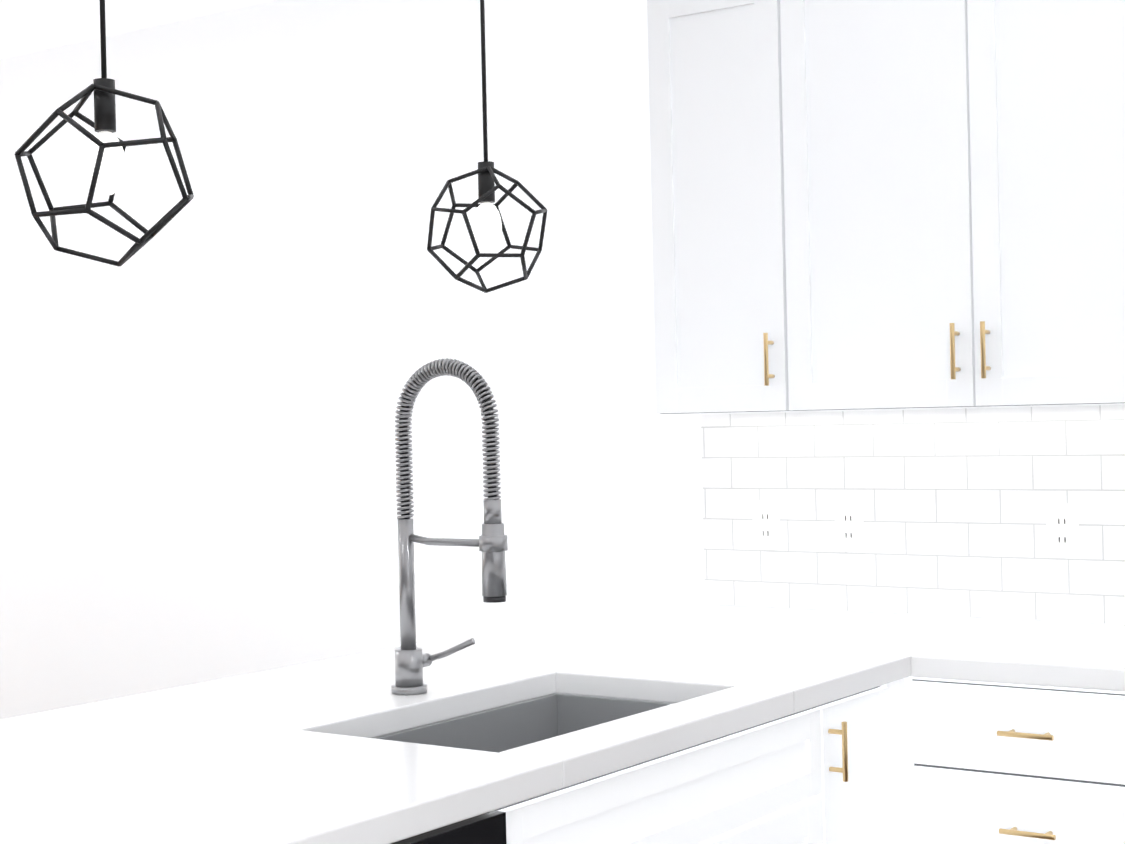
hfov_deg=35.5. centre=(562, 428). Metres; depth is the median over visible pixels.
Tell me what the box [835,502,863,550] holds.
electrical outlet
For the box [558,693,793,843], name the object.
base cabinet
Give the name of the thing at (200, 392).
wall
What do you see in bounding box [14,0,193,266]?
pendant light
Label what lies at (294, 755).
countertop
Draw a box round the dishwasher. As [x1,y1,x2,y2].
[391,810,506,843]
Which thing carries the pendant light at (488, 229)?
hanging from the ceiling
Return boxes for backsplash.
[701,405,1124,623]
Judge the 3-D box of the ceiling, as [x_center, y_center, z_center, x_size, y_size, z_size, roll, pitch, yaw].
[-2.305,-1.265,2.899,10.020,0.100,5.800,-1,0,35]
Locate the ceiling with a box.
[0,0,271,58]
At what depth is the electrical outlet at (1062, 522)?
3.83 m
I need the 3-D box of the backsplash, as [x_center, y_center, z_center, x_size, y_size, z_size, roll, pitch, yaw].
[1.780,0.174,3.355,3.496,0.470,0.008,-1,0,35]
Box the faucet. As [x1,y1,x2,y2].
[391,358,507,694]
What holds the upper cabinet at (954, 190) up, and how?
attached to the wall
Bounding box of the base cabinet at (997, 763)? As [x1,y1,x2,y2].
[905,676,1124,843]
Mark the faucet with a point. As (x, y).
(411, 659)
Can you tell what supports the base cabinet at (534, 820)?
on the floor
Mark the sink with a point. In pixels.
(511, 726)
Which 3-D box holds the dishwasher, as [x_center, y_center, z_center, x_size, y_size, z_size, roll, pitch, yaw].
[-0.481,0.950,2.252,0.621,0.876,0.592,-1,0,35]
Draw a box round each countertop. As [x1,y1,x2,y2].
[0,601,1011,843]
[912,619,1124,690]
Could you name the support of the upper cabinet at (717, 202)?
attached to the wall
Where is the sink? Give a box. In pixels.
[374,693,673,752]
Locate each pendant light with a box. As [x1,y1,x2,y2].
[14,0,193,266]
[427,0,546,292]
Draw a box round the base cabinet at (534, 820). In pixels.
[494,790,557,843]
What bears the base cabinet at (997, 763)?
on the floor
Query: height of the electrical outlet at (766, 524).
0.115 m
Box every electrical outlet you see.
[753,501,779,548]
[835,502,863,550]
[1046,504,1079,556]
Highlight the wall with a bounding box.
[0,0,1124,719]
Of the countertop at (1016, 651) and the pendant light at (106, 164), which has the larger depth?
the countertop at (1016, 651)
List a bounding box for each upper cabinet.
[647,0,833,413]
[780,0,1124,410]

